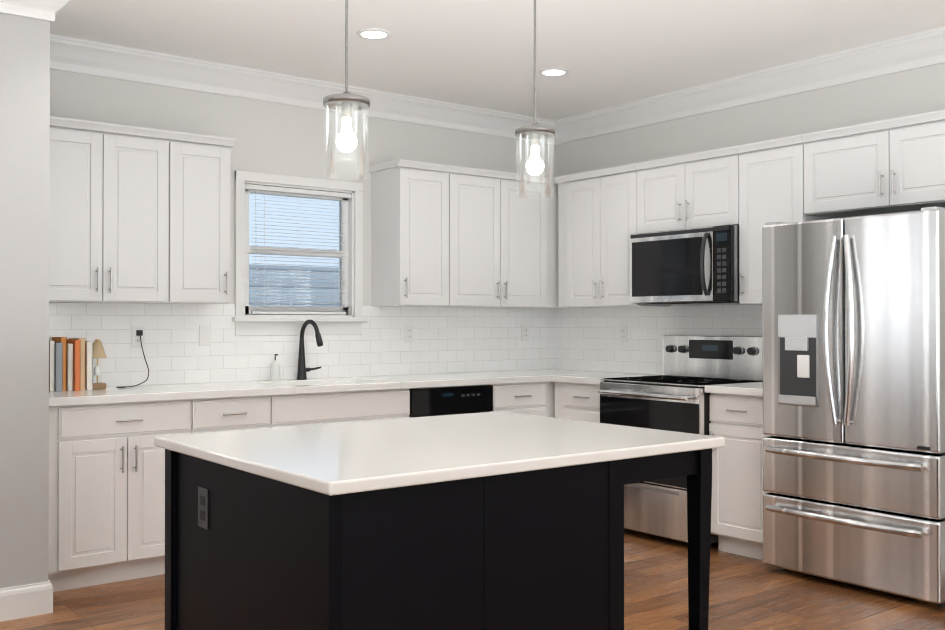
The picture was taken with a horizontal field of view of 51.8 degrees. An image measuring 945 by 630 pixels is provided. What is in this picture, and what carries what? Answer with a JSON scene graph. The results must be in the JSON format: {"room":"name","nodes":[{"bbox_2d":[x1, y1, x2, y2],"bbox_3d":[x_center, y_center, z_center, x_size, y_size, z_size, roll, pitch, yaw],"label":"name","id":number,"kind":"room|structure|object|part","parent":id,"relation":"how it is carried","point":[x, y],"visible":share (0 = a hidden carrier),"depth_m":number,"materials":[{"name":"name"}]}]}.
{"room":"kitchen","nodes":[
{"label":"kitchen","id":0,"kind":"room"},
{"bbox_2d":[0,13,49,588],"bbox_3d":[-3.621,-0.075,3.386,3.850,2.720,0.840,0,-1,-38],"label":"wall","id":1,"kind":"structure","parent":0,"point":[24,235],"depth_m":4.17,"materials":[{"name":"grey paint"}]},
{"bbox_2d":[0,580,52,621],"bbox_3d":[-3.341,1.215,3.052,3.836,0.135,0.016,0,-1,-38],"label":"baseboard","id":2,"kind":"structure","parent":1,"relation":"attached to","point":[24,601],"depth_m":4.14,"materials":[{"name":"white wood"}]},
{"bbox_2d":[0,0,71,24],"bbox_3d":[-3.238,-1.362,3.090,3.842,0.150,0.112,0,-1,-38],"label":"crown molding","id":3,"kind":"structure","parent":1,"relation":"attached to","point":[46,10],"depth_m":4.18,"materials":[{"name":"white wood"}]},
{"bbox_2d":[50,34,71,55],"bbox_3d":[-2.020,-1.352,4.564,0.112,0.150,0.690,0,-1,-38],"label":"crown molding","id":4,"kind":"structure","parent":1,"relation":"attached to","point":[57,42],"depth_m":4.98,"materials":[{"name":"white wood"}]},
{"bbox_2d":[50,38,555,143],"bbox_3d":[-0.889,-1.342,5.968,3.620,0.150,0.112,0,-1,-38],"label":"crown molding","id":5,"kind":"structure","parent":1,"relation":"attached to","point":[81,56],"depth_m":5.70,"materials":[{"name":"white wood"}]},
{"bbox_2d":[50,69,554,305],"bbox_3d":[-2.381,-0.064,4.971,7.750,2.720,0.150,0,-1,-38],"label":"wall","id":6,"kind":"structure","parent":0,"point":[277,138],"depth_m":5.82,"materials":[{"name":"white paint"}]},
{"bbox_2d":[49,116,235,303],"bbox_3d":[-1.815,-0.511,5.085,1.078,0.895,0.363,0,-1,-38],"label":"upper cabinet","id":7,"kind":"object","parent":6,"relation":"attached to","point":[139,215],"visible":0.79,"depth_m":4.98,"materials":[{"name":"white wood"}]},
{"bbox_2d":[232,170,367,335],"bbox_3d":[-1.073,-0.357,5.950,0.895,0.960,0.205,0,-1,-38],"label":"window","id":8,"kind":"structure","parent":6,"relation":"in","point":[350,323],"depth_m":5.94,"materials":[{"name":"white wood"}]},
{"bbox_3d":[-1.083,-0.384,5.963,0.719,0.769,0.054,0,-1,-38],"label":"window sash","id":9,"kind":"part","parent":8,"relation":"part of","materials":[{"name":"white plastic"}]},
{"bbox_2d":[245,184,350,314],"bbox_3d":[-1.056,-0.386,5.928,0.715,0.763,0.039,0,-1,-38],"label":"window blind","id":10,"kind":"object","parent":8,"relation":"attached to","point":[294,191],"visible":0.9,"depth_m":5.91,"materials":[{"name":"white"}]},
{"bbox_2d":[49,303,554,386],"bbox_3d":[-0.873,0.174,6.036,3.742,0.469,0.008,0,-1,-38],"label":"backsplash","id":11,"kind":"structure","parent":6,"relation":"attached to","point":[456,339],"depth_m":5.88,"materials":[{"name":"tile"}]},
{"bbox_2d":[132,326,144,347],"bbox_3d":[-1.818,0.118,5.295,0.072,0.116,0.006,0,-1,-38],"label":"electrical outlet","id":12,"kind":"object","parent":11,"relation":"attached to","point":[136,341],"visible":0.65,"depth_m":5.29,"materials":[{"name":"white plastic"}]},
{"bbox_2d":[116,330,148,387],"bbox_3d":[-1.815,0.232,5.187,0.203,0.300,0.167,0,-1,-38],"label":"cord","id":13,"kind":"object","parent":12,"relation":"attached to","point":[139,333],"visible":0.94,"depth_m":5.27,"materials":[{"name":"black plastic"}]},
{"bbox_2d":[199,325,210,345],"bbox_3d":[-1.517,0.115,5.528,0.072,0.116,0.006,0,-1,-38],"label":"electrical outlet","id":14,"kind":"object","parent":11,"relation":"attached to","point":[204,334],"visible":1,"depth_m":5.52,"materials":[{"name":"white plastic"}]},
{"bbox_2d":[405,325,413,341],"bbox_3d":[-0.414,0.121,6.381,0.072,0.116,0.006,0,-1,-38],"label":"electrical outlet","id":15,"kind":"object","parent":11,"relation":"attached to","point":[409,333],"visible":1,"depth_m":6.38,"materials":[{"name":"white plastic"}]},
{"bbox_2d":[522,324,528,340],"bbox_3d":[0.381,0.126,6.996,0.072,0.116,0.006,0,-1,-38],"label":"electrical outlet","id":16,"kind":"object","parent":11,"relation":"attached to","point":[525,332],"visible":1,"depth_m":6.99,"materials":[{"name":"white plastic"}]},
{"bbox_2d":[369,159,460,306],"bbox_3d":[-0.371,-0.502,6.223,0.439,0.895,0.328,0,-1,-38],"label":"upper cabinet","id":17,"kind":"object","parent":6,"relation":"attached to","point":[444,235],"depth_m":6.09,"materials":[{"name":"white wood"}]},
{"bbox_2d":[461,166,548,307],"bbox_3d":[0.060,-0.500,6.557,0.898,0.895,0.328,0,-1,-38],"label":"upper cabinet","id":18,"kind":"object","parent":6,"relation":"attached to","point":[505,236],"depth_m":6.46,"materials":[{"name":"white wood"}]},
{"bbox_2d":[549,177,557,307],"bbox_3d":[0.540,-0.497,6.928,0.433,0.895,0.328,0,-1,-38],"label":"upper cabinet","id":19,"kind":"object","parent":6,"relation":"attached to","point":[553,202],"depth_m":6.76,"materials":[{"name":"white wood"}]},
{"bbox_2d":[0,528,944,629],"bbox_3d":[0.114,1.322,1.612,8.000,0.100,8.600,0,-1,-38],"label":"floor","id":20,"kind":"structure","parent":0,"point":[747,593],"depth_m":4.37,"materials":[{"name":"brown wood"}]},
{"bbox_2d":[48,400,190,591],"bbox_3d":[-1.868,0.859,4.864,0.736,0.874,0.633,0,-1,-38],"label":"base cabinet","id":21,"kind":"object","parent":20,"relation":"on","point":[106,515],"depth_m":4.62,"materials":[{"name":"white wood"}]},
{"bbox_2d":[190,396,269,433],"bbox_3d":[-1.404,0.861,5.223,0.432,0.874,0.633,0,-1,-38],"label":"drawers","id":22,"kind":"object","parent":20,"relation":"on","point":[226,414],"visible":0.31,"depth_m":4.99,"materials":[{"name":"white wood"}]},
{"bbox_2d":[270,389,409,427],"bbox_3d":[-0.882,0.864,5.626,0.884,0.874,0.633,0,-1,-38],"label":"base cabinet","id":23,"kind":"object","parent":20,"relation":"on","point":[313,409],"visible":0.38,"depth_m":5.38,"materials":[{"name":"white wood"}]},
{"bbox_2d":[49,369,613,406],"bbox_3d":[-0.675,0.407,5.785,3.746,0.040,0.625,0,-1,-38],"label":"countertop","id":24,"kind":"structure","parent":23,"relation":"on","point":[146,393],"depth_m":5.34,"materials":[{"name":"white stone"}]},
{"bbox_2d":[49,337,92,391],"bbox_3d":[-2.107,0.246,4.915,0.318,0.268,0.210,0,-1,-38],"label":"books","id":25,"kind":"object","parent":24,"relation":"on","point":[70,364],"visible":0.71,"depth_m":4.88,"materials":[{"name":"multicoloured paper"}]},
{"bbox_2d":[93,339,106,388],"bbox_3d":[-1.934,0.254,5.018,0.090,0.255,0.090,0,-1,-38],"label":"lamp","id":26,"kind":"object","parent":24,"relation":"on","point":[98,350],"visible":0.81,"depth_m":5.00,"materials":[{"name":"brown wood"}]},
{"bbox_2d":[270,354,279,380],"bbox_3d":[-1.154,0.307,5.694,0.056,0.158,0.058,0,-1,-38],"label":"soap dispenser","id":27,"kind":"object","parent":24,"relation":"on","point":[275,371],"visible":1,"depth_m":5.67,"materials":[{"name":"white"}]},
{"bbox_2d":[297,320,322,379],"bbox_3d":[-0.921,0.207,5.783,0.157,0.359,0.274,0,-1,-38],"label":"faucet","id":28,"kind":"object","parent":24,"relation":"on","point":[302,371],"visible":1,"depth_m":5.82,"materials":[{"name":"black metal"}]},
{"bbox_2d":[165,448,711,629],"bbox_3d":[-0.104,0.837,2.889,1.281,0.888,1.016,0,-1,-38],"label":"kitchen island","id":29,"kind":"object","parent":20,"relation":"on","point":[542,549],"visible":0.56,"depth_m":2.42,"materials":[{"name":"black wood"}]},
{"bbox_2d":[154,411,724,495],"bbox_3d":[-0.102,0.376,2.894,1.331,0.030,1.060,0,-1,-38],"label":"island countertop","id":30,"kind":"structure","parent":29,"relation":"on","point":[330,459],"depth_m":2.66,"materials":[{"name":"white stone"}]},
{"bbox_2d":[409,385,492,417],"bbox_3d":[-0.285,0.867,6.083,0.612,0.874,0.636,0,-1,-38],"label":"dishwasher","id":31,"kind":"object","parent":20,"relation":"on","point":[437,401],"visible":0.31,"depth_m":5.84,"materials":[{"name":"metal"}]},
{"bbox_2d":[490,382,545,416],"bbox_3d":[0.135,0.870,6.412,0.448,0.874,0.633,0,-1,-38],"label":"drawers","id":32,"kind":"object","parent":20,"relation":"on","point":[529,398],"visible":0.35,"depth_m":6.20,"materials":[{"name":"white wood"}]},
{"bbox_2d":[545,381,554,417],"bbox_3d":[0.542,0.872,6.762,0.621,0.874,0.578,0,-1,-38],"label":"base cabinet","id":33,"kind":"object","parent":20,"relation":"on","point":[550,399],"depth_m":6.38,"materials":[{"name":"white wood"}]},
{"bbox_2d":[555,382,599,422],"bbox_3d":[0.891,0.869,6.301,0.633,0.874,0.488,0,-1,-38],"label":"drawers","id":34,"kind":"object","parent":20,"relation":"on","point":[576,401],"visible":0.25,"depth_m":6.14,"materials":[{"name":"white wood"}]},
{"bbox_2d":[550,372,658,384],"bbox_3d":[0.891,0.411,6.298,0.625,0.040,0.476,0,-1,-38],"label":"countertop","id":35,"kind":"structure","parent":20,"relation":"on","point":[593,378],"depth_m":6.18,"materials":[{"name":"white stone"}]},
{"bbox_2d":[598,335,761,543],"bbox_3d":[1.229,0.714,5.767,0.698,1.175,0.767,0,-1,-38],"label":"range","id":36,"kind":"object","parent":20,"relation":"on","point":[675,397],"visible":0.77,"depth_m":5.66,"materials":[{"name":"silver metal"}]},
{"bbox_2d":[709,393,770,559],"bbox_3d":[1.640,0.862,5.334,0.633,0.874,0.411,0,-1,-38],"label":"base cabinet","id":37,"kind":"object","parent":20,"relation":"on","point":[736,423],"visible":0.52,"depth_m":5.18,"materials":[{"name":"white wood"}]},
{"bbox_2d":[705,382,762,396],"bbox_3d":[1.636,0.404,5.335,0.625,0.040,0.411,0,-1,-38],"label":"countertop","id":38,"kind":"structure","parent":37,"relation":"on","point":[751,389],"depth_m":5.20,"materials":[{"name":"white stone"}]},
{"bbox_2d":[762,207,944,605],"bbox_3d":[1.983,0.413,4.758,0.753,1.764,0.908,0,-1,-38],"label":"fridge","id":39,"kind":"object","parent":20,"relation":"on","point":[853,347],"visible":1,"depth_m":4.50,"materials":[{"name":"metal"}]},
{"bbox_2d":[50,0,944,119],"bbox_3d":[0.114,-1.498,1.633,8.000,0.100,8.600,0,-1,-38],"label":"ceiling","id":40,"kind":"structure","parent":0,"point":[604,53],"depth_m":5.01,"materials":[{"name":"white paint"}]},
{"bbox_2d":[323,0,369,179],"bbox_3d":[-0.359,-0.917,2.780,0.133,1.044,0.133,0,-1,-38],"label":"pendant light","id":41,"kind":"object","parent":40,"relation":"hanging from","point":[346,103],"visible":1,"depth_m":2.76,"materials":[{"name":"clear glass"}]},
{"bbox_2d":[356,28,390,38],"bbox_3d":[-0.499,-1.436,4.925,0.176,0.037,0.176,0,-1,-38],"label":"recessed light","id":42,"kind":"object","parent":40,"relation":"in","point":[372,33],"visible":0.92,"depth_m":4.91,"materials":[{"name":"white plastic"}]},
{"bbox_2d":[515,0,554,198],"bbox_3d":[0.206,-0.914,3.217,0.133,1.044,0.133,0,-1,-38],"label":"pendant light","id":43,"kind":"object","parent":40,"relation":"hanging from","point":[534,133],"visible":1,"depth_m":3.20,"materials":[{"name":"clear glass"}]},
{"bbox_2d":[539,68,568,75],"bbox_3d":[0.474,-1.430,5.678,0.176,0.037,0.176,0,-1,-38],"label":"recessed light","id":44,"kind":"object","parent":40,"relation":"in","point":[553,72],"visible":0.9,"depth_m":5.67,"materials":[{"name":"white plastic"}]},
{"bbox_2d":[555,62,944,305],"bbox_3d":[3.179,-0.071,3.993,0.150,2.720,8.200,0,-1,-38],"label":"wall","id":45,"kind":"structure","parent":0,"point":[904,93],"depth_m":5.74,"materials":[{"name":"white"}]},
{"bbox_2d":[554,163,671,307],"bbox_3d":[0.920,-0.501,6.495,0.363,0.895,0.743,0,-1,-38],"label":"upper cabinet","id":46,"kind":"object","parent":45,"relation":"attached to","point":[597,218],"visible":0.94,"depth_m":6.39,"materials":[{"name":"white wood"}]},
{"bbox_2d":[555,305,761,374],"bbox_3d":[1.312,0.176,6.277,0.008,0.469,2.300,0,-1,-38],"label":"backsplash","id":47,"kind":"structure","parent":45,"relation":"attached to","point":[587,339],"depth_m":6.55,"materials":[{"name":"tile"}]},
{"bbox_2d":[620,325,627,341],"bbox_3d":[1.030,0.128,6.628,0.006,0.116,0.072,0,-1,-38],"label":"electrical outlet","id":48,"kind":"object","parent":47,"relation":"attached to","point":[623,333],"visible":1,"depth_m":6.62,"materials":[{"name":"white plastic"}]},
{"bbox_2d":[634,146,740,233],"bbox_3d":[1.384,-0.730,5.896,0.363,0.445,0.770,0,-1,-38],"label":"upper cabinet","id":49,"kind":"object","parent":45,"relation":"attached to","point":[693,190],"visible":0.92,"depth_m":5.78,"materials":[{"name":"white wood"}]},
{"bbox_2d":[630,225,738,303],"bbox_3d":[1.347,-0.290,5.865,0.454,0.432,0.767,0,-1,-38],"label":"microwave","id":50,"kind":"object","parent":49,"relation":"attached to","point":[692,266],"visible":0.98,"depth_m":5.71,"materials":[{"name":"metal"}]},
{"bbox_2d":[552,26,944,144],"bbox_3d":[3.075,-1.356,3.922,0.112,0.150,8.200,0,-1,-38],"label":"crown molding","id":51,"kind":"structure","parent":45,"relation":"attached to","point":[868,61],"depth_m":5.67,"materials":[{"name":"white wood"}]},
{"bbox_2d":[736,135,834,304],"bbox_3d":[1.747,-0.508,5.425,0.363,0.895,0.413,0,-1,-38],"label":"upper cabinet","id":52,"kind":"object","parent":45,"relation":"attached to","point":[771,180],"visible":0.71,"depth_m":5.38,"materials":[{"name":"white wood"}]},
{"bbox_2d":[801,109,944,217],"bbox_3d":[2.168,-0.747,4.883,0.363,0.425,0.958,0,-1,-38],"label":"upper cabinet","id":53,"kind":"object","parent":45,"relation":"attached to","point":[893,165],"visible":1,"depth_m":4.86,"materials":[{"name":"white wood"}]},
{"label":"outside","id":54,"kind":"structure","parent":0,"visible":0},
{"bbox_2d":[249,193,338,305],"bbox_3d":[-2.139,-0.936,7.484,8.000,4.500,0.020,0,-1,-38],"label":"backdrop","id":55,"kind":"structure","parent":54,"point":[323,212],"depth_m":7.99,"materials":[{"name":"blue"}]}
]}

